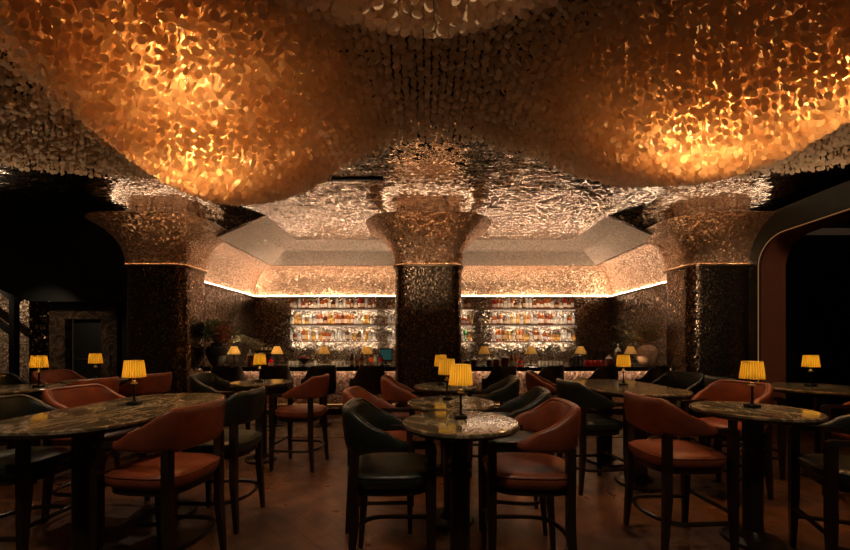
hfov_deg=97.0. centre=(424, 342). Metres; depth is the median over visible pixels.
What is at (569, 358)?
holder
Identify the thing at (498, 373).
bar stool
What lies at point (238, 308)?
wall
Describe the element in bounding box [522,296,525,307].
bottle
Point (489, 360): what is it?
lidded jar
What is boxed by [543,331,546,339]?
bottle
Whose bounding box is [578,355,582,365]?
holder
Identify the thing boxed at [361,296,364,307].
bottle
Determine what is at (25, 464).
bar chair
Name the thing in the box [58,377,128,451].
round table
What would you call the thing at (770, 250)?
wall
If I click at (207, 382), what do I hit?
bar chair
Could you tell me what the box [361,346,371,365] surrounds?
lamp
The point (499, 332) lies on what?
bottle
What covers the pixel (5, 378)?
bar chair
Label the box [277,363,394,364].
countertop
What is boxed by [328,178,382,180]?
trim
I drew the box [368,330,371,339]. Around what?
bottle
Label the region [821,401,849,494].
bar chair
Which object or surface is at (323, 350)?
lamp
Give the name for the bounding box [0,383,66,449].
round table
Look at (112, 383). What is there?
bar chair
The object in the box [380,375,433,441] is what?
bar chair
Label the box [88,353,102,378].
table lamp
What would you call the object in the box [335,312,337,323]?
bottle
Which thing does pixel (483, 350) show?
lamp
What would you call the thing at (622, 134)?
installation
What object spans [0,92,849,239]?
ceiling
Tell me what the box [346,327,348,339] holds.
bottle
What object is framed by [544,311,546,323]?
bottle
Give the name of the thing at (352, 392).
bar chair
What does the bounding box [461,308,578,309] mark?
shelf
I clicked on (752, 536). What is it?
round table
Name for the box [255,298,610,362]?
wall
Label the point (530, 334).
bottle
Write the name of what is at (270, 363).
bottle
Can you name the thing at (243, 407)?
bar chair
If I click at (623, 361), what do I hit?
table lamp
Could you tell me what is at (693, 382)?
bar chair
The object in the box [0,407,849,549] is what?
floor
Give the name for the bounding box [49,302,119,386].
wall
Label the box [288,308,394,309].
shelf
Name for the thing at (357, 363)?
bottle
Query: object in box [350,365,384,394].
bar stool
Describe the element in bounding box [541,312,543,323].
bottle
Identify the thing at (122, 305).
wall
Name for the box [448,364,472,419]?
table lamp
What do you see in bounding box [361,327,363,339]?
bottle
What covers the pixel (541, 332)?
bottle
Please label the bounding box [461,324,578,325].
shelf
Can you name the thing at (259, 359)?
table lamp
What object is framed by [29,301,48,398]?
wall
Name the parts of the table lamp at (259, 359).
lamp shade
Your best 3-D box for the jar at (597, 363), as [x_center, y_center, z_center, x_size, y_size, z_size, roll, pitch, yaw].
[3.815,0.454,8.340,0.110,0.130,0.110,0,0,0]
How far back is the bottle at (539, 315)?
11.79 m
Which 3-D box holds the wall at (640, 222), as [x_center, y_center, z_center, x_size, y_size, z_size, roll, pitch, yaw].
[5.140,-2.145,8.150,2.400,1.310,0.100,0,0,0]
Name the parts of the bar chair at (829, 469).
leg, foot rail, arm, seat, seat frame, leg, backrest, arm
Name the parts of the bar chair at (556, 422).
leg, foot rail, leg, arm, seat, seat frame, backrest, leg, leg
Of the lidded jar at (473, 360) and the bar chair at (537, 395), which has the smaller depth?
the bar chair at (537, 395)
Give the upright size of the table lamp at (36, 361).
0.380 m
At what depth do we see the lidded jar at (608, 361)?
8.35 m
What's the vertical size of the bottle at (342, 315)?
0.406 m
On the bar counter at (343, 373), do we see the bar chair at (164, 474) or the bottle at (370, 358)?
the bottle at (370, 358)
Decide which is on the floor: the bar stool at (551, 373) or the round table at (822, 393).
the round table at (822, 393)
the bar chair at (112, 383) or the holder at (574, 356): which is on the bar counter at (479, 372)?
the holder at (574, 356)
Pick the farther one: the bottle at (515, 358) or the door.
the door
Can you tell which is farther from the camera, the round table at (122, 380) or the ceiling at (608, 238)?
the ceiling at (608, 238)
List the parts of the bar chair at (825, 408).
leg, arm, seat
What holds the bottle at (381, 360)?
on the bar counter at (343, 373)
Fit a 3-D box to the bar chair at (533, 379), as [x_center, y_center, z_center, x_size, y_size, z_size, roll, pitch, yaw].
[1.784,1.008,5.455,0.639,1.183,0.648,0,0,17]
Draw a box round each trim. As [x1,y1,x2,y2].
[205,282,665,297]
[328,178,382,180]
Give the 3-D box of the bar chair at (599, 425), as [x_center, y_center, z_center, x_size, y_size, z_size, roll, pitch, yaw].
[1.844,1.008,4.238,0.639,1.183,0.648,0,0,-7]
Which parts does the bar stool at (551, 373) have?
backrest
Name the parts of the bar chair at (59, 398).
leg, backrest, seat, leg, leg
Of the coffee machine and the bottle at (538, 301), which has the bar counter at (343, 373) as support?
the coffee machine
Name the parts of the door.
wall plate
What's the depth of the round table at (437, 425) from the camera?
2.51 m
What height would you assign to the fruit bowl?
0.170 m
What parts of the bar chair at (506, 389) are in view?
leg, arm, seat, backrest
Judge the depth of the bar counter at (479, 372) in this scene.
8.35 m
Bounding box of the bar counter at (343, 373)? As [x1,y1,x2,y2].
[203,365,394,414]
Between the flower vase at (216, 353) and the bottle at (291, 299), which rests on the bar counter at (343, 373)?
the flower vase at (216, 353)
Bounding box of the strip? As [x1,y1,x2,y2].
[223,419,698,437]
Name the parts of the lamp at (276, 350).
lamp shade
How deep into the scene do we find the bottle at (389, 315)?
11.79 m
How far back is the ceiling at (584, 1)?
3.64 m
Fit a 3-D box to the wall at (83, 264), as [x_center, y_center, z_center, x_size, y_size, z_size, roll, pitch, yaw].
[-9.625,-1.850,8.900,6.750,1.800,0.200,0,0,0]
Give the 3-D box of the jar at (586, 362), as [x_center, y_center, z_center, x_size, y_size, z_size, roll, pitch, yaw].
[3.593,0.454,8.340,0.110,0.130,0.110,0,0,0]
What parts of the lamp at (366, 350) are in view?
lamp shade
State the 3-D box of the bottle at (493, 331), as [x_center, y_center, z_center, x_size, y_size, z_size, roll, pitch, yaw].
[2.160,-0.287,11.845,0.102,0.413,0.102,0,0,1]
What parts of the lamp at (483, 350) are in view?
lamp shade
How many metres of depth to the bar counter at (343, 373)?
8.35 m
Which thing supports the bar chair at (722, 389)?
on the floor
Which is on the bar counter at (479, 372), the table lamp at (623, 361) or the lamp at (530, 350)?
the lamp at (530, 350)
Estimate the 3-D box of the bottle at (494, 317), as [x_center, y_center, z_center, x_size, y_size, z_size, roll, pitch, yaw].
[2.175,-0.744,11.805,0.110,0.326,0.110,0,0,0]
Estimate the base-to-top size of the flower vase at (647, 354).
1.172 m
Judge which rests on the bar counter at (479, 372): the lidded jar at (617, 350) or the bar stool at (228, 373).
the lidded jar at (617, 350)
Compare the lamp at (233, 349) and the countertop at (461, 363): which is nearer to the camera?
the lamp at (233, 349)
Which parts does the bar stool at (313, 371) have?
backrest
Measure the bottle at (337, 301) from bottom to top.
0.398 m
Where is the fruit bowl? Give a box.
[297,358,310,365]
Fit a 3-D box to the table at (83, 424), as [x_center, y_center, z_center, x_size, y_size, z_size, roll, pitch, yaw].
[-2.440,1.065,3.120,0.968,1.070,1.768,0,0,0]
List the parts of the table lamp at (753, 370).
stem, lamp shade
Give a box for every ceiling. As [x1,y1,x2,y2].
[0,0,847,91]
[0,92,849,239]
[218,217,649,264]
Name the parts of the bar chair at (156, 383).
leg, backrest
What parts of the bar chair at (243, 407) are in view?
leg, leg, seat, leg, seat frame, backrest, leg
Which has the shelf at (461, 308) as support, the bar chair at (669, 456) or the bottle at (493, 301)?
the bottle at (493, 301)
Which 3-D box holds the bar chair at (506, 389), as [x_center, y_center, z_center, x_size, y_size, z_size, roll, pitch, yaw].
[0.856,1.008,4.718,0.639,1.183,0.648,0,0,6]
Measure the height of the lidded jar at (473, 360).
0.220 m
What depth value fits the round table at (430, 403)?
3.34 m
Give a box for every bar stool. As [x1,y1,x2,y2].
[210,365,246,426]
[260,365,292,426]
[301,365,336,426]
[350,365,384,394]
[482,365,516,404]
[538,365,563,395]
[583,365,617,409]
[635,365,669,382]
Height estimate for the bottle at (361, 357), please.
0.310 m
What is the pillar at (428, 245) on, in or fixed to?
on the floor
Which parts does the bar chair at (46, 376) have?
backrest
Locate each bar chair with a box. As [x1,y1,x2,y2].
[0,373,40,445]
[0,394,70,549]
[31,369,84,396]
[34,376,119,483]
[41,384,150,521]
[89,398,226,549]
[106,372,171,461]
[175,386,265,533]
[189,372,250,453]
[269,374,329,472]
[342,386,414,533]
[342,397,436,549]
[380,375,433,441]
[467,375,519,477]
[478,386,550,535]
[481,397,580,549]
[525,370,556,392]
[556,378,625,495]
[623,391,739,549]
[648,371,704,444]
[680,379,773,499]
[704,375,785,480]
[787,414,849,549]
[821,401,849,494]
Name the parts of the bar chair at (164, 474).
leg, arm, foot rail, leg, seat, seat frame, leg, backrest, leg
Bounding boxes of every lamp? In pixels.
[29,355,48,387]
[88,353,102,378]
[121,360,146,405]
[227,346,240,365]
[253,354,266,381]
[271,346,282,365]
[318,346,329,365]
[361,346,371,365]
[434,355,446,384]
[438,359,454,399]
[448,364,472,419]
[478,346,489,365]
[525,346,536,365]
[574,346,586,354]
[616,355,630,385]
[624,346,636,365]
[739,361,765,407]
[801,355,820,386]
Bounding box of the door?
[73,320,110,377]
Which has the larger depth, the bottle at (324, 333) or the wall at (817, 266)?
the bottle at (324, 333)
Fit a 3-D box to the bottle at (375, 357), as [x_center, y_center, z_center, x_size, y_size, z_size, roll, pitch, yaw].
[-1.112,0.366,8.360,0.072,0.305,0.072,0,0,-8]
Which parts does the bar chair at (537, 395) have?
leg, arm, seat, backrest, leg, leg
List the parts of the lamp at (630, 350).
lamp shade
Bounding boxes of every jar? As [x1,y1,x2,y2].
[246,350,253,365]
[471,357,476,365]
[487,356,491,365]
[493,356,498,365]
[501,353,508,365]
[584,360,589,366]
[590,360,594,366]
[595,360,599,366]
[605,355,612,365]
[614,344,621,364]
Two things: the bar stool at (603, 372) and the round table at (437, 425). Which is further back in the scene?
the bar stool at (603, 372)
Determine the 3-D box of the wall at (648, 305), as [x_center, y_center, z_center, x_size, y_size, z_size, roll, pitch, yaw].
[5.990,0.065,10.100,0.100,3.070,3.800,0,0,0]
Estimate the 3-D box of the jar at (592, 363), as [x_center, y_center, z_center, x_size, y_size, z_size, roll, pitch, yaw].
[3.704,0.454,8.340,0.110,0.130,0.110,0,0,0]
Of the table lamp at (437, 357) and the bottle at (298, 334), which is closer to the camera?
the table lamp at (437, 357)
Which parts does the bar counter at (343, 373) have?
foot rail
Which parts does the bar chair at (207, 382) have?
backrest, arm, arm, leg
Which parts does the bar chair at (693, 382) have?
leg, backrest, seat, leg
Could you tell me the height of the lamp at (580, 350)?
0.445 m
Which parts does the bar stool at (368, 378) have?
seat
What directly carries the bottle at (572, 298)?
on the shelf at (461, 308)
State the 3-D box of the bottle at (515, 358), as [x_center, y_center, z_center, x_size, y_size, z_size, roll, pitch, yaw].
[2.023,0.377,8.360,0.078,0.284,0.078,0,0,15]
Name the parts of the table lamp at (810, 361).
stem, lamp shade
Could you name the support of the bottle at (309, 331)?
on the shelf at (288, 340)
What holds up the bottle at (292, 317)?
on the shelf at (288, 324)
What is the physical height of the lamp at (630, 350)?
0.445 m
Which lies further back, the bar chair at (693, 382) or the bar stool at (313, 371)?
the bar stool at (313, 371)
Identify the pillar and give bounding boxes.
[85,207,225,396]
[366,207,490,406]
[646,207,776,417]
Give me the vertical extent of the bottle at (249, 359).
0.375 m
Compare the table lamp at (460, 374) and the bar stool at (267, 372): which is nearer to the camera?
the table lamp at (460, 374)
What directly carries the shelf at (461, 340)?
attached to the wall at (272, 315)
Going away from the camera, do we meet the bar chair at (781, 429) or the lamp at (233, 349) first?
the bar chair at (781, 429)
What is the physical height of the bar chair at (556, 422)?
1.183 m
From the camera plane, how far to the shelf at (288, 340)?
11.69 m
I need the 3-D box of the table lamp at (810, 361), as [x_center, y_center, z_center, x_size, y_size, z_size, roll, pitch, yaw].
[4.720,0.339,4.600,0.172,0.380,0.172,0,0,11]
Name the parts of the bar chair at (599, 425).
leg, backrest, leg, seat frame, seat, foot rail, arm, leg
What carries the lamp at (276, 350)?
on the bar counter at (343, 373)
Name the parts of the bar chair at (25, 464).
arm, leg, backrest, leg, seat, seat frame, foot rail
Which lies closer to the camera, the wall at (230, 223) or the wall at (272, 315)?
the wall at (230, 223)
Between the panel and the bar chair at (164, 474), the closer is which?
the bar chair at (164, 474)
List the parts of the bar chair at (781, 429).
leg, backrest, arm, leg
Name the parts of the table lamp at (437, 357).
lamp shade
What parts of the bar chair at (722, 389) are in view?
leg, arm, leg, seat frame, seat, backrest, leg, leg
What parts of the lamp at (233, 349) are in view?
lamp shade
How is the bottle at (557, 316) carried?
on the shelf at (461, 324)
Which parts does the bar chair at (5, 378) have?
backrest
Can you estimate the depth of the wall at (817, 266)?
9.40 m
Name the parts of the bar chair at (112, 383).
leg, backrest, leg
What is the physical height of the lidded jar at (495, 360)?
0.240 m
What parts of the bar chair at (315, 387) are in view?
leg, arm, foot rail, leg, seat frame, seat, backrest, leg, leg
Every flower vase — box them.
[200,318,269,365]
[613,316,665,365]
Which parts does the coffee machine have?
control panel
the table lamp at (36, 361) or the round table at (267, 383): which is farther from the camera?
the round table at (267, 383)
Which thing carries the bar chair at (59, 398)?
on the floor
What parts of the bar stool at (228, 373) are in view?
backrest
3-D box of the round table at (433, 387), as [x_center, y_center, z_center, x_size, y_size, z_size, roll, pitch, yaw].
[0.260,1.065,4.700,0.792,1.070,0.792,0,0,0]
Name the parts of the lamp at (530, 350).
lamp shade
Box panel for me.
[205,242,665,295]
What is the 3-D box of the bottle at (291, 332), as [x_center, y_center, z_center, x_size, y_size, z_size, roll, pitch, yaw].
[-4.207,-0.282,11.825,0.085,0.402,0.085,0,0,12]
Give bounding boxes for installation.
[0,0,849,206]
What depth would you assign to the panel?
11.66 m
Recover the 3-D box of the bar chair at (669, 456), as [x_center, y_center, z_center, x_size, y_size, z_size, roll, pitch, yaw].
[2.014,1.008,3.059,0.639,1.183,0.648,0,0,-1]
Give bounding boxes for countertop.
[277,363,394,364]
[461,363,583,364]
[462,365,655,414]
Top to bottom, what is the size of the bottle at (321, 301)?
0.328 m
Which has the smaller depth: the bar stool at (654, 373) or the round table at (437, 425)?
the round table at (437, 425)
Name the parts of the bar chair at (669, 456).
leg, leg, backrest, seat frame, seat, leg, foot rail, arm, leg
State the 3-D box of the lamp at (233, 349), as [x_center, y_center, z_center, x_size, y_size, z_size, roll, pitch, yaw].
[-4.216,0.296,8.300,0.275,0.445,0.274,0,0,-35]
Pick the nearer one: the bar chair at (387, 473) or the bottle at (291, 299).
the bar chair at (387, 473)
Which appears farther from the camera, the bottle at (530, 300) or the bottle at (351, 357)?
the bottle at (530, 300)
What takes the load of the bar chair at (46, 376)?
on the floor
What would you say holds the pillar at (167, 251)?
on the floor
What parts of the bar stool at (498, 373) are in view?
backrest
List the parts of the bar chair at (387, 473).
leg, leg, backrest, seat, seat frame, arm, arm, leg, leg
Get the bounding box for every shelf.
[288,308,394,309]
[288,324,394,325]
[288,340,394,341]
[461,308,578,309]
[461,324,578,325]
[461,340,578,341]
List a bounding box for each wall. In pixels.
[0,226,125,302]
[0,294,28,382]
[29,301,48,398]
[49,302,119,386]
[120,303,125,396]
[198,215,266,236]
[205,284,254,371]
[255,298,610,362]
[606,215,673,234]
[611,284,665,365]
[749,180,849,404]
[786,235,849,406]
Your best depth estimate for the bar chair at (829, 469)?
2.66 m
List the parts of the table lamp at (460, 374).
stem, lamp shade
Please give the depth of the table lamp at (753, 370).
3.04 m
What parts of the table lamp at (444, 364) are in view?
lamp shade, stem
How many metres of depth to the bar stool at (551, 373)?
7.04 m
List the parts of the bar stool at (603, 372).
backrest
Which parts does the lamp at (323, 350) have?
lamp shade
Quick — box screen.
[379,348,392,365]
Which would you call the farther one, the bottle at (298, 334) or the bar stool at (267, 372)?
the bottle at (298, 334)
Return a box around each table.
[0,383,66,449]
[0,393,225,549]
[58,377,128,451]
[229,379,291,464]
[402,410,519,549]
[407,396,494,530]
[414,382,477,475]
[568,379,692,491]
[689,401,828,549]
[762,382,849,476]
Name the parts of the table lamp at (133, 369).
stem, lamp shade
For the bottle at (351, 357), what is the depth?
8.33 m
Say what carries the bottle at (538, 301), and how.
on the shelf at (461, 308)
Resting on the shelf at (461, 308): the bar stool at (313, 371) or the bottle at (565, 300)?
the bottle at (565, 300)
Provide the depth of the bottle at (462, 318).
11.80 m
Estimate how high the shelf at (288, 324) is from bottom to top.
0.054 m
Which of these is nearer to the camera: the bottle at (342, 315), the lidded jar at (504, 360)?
the lidded jar at (504, 360)
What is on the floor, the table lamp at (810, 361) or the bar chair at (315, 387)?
the bar chair at (315, 387)
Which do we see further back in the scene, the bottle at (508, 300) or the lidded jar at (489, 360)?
the bottle at (508, 300)
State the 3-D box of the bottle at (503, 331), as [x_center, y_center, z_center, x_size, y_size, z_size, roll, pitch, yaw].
[2.459,-0.288,11.816,0.103,0.414,0.103,0,0,14]
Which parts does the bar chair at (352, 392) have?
leg, backrest, seat, arm, leg, leg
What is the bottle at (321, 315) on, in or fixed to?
on the shelf at (288, 324)
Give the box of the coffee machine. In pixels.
[253,347,276,364]
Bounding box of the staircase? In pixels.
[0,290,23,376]
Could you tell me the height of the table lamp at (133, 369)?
0.380 m
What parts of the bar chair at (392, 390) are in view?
backrest, seat, arm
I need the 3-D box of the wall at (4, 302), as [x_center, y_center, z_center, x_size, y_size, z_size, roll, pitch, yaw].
[-11.475,-0.400,9.950,3.050,4.000,0.100,0,0,0]
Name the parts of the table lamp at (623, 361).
lamp shade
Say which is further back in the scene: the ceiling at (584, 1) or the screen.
the screen
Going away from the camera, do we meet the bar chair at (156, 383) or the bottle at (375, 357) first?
the bar chair at (156, 383)
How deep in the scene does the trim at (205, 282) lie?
11.93 m
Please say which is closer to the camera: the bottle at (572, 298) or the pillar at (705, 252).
the pillar at (705, 252)
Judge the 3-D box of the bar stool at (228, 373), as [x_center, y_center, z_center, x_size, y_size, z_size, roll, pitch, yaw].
[-3.829,1.007,7.314,0.544,1.160,0.512,0,0,-6]
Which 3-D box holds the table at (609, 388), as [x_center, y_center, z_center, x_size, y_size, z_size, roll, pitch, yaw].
[2.460,1.065,4.700,1.008,1.070,1.688,0,0,0]
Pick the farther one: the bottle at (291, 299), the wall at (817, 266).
the bottle at (291, 299)
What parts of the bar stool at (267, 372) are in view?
backrest, seat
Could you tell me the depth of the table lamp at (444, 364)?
3.47 m
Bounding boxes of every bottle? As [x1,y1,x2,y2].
[268,357,273,365]
[290,296,292,307]
[290,315,293,323]
[290,328,292,339]
[297,331,300,339]
[308,328,310,339]
[320,298,323,307]
[320,311,322,323]
[322,330,325,339]
[335,296,338,307]
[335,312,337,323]
[341,312,343,323]
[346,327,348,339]
[350,353,353,365]
[354,357,359,365]
[360,352,363,365]
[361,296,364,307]
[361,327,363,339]
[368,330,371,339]
[369,355,372,365]
[373,353,376,365]
[379,355,383,364]
[388,312,390,323]
[461,315,464,323]
[492,298,495,307]
[492,314,495,323]
[492,327,494,339]
[498,327,501,339]
[502,327,504,339]
[507,296,509,307]
[514,354,517,365]
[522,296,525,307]
[529,295,531,307]
[529,331,532,339]
[536,296,539,307]
[538,311,540,323]
[539,327,542,339]
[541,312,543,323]
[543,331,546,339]
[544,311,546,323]
[556,311,559,323]
[561,327,563,339]
[563,296,566,307]
[571,295,573,307]
[572,311,574,323]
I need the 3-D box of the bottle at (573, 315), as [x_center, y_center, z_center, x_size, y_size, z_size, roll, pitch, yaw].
[4.659,-0.788,11.813,0.103,0.414,0.103,0,0,-8]
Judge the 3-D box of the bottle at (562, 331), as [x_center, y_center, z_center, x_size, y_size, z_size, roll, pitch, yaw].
[4.312,-0.287,11.807,0.102,0.412,0.102,0,0,2]
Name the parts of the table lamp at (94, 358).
lamp shade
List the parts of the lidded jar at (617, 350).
lid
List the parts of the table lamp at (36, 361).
stem, lamp shade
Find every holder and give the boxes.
[569,358,573,365]
[574,356,578,365]
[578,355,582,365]

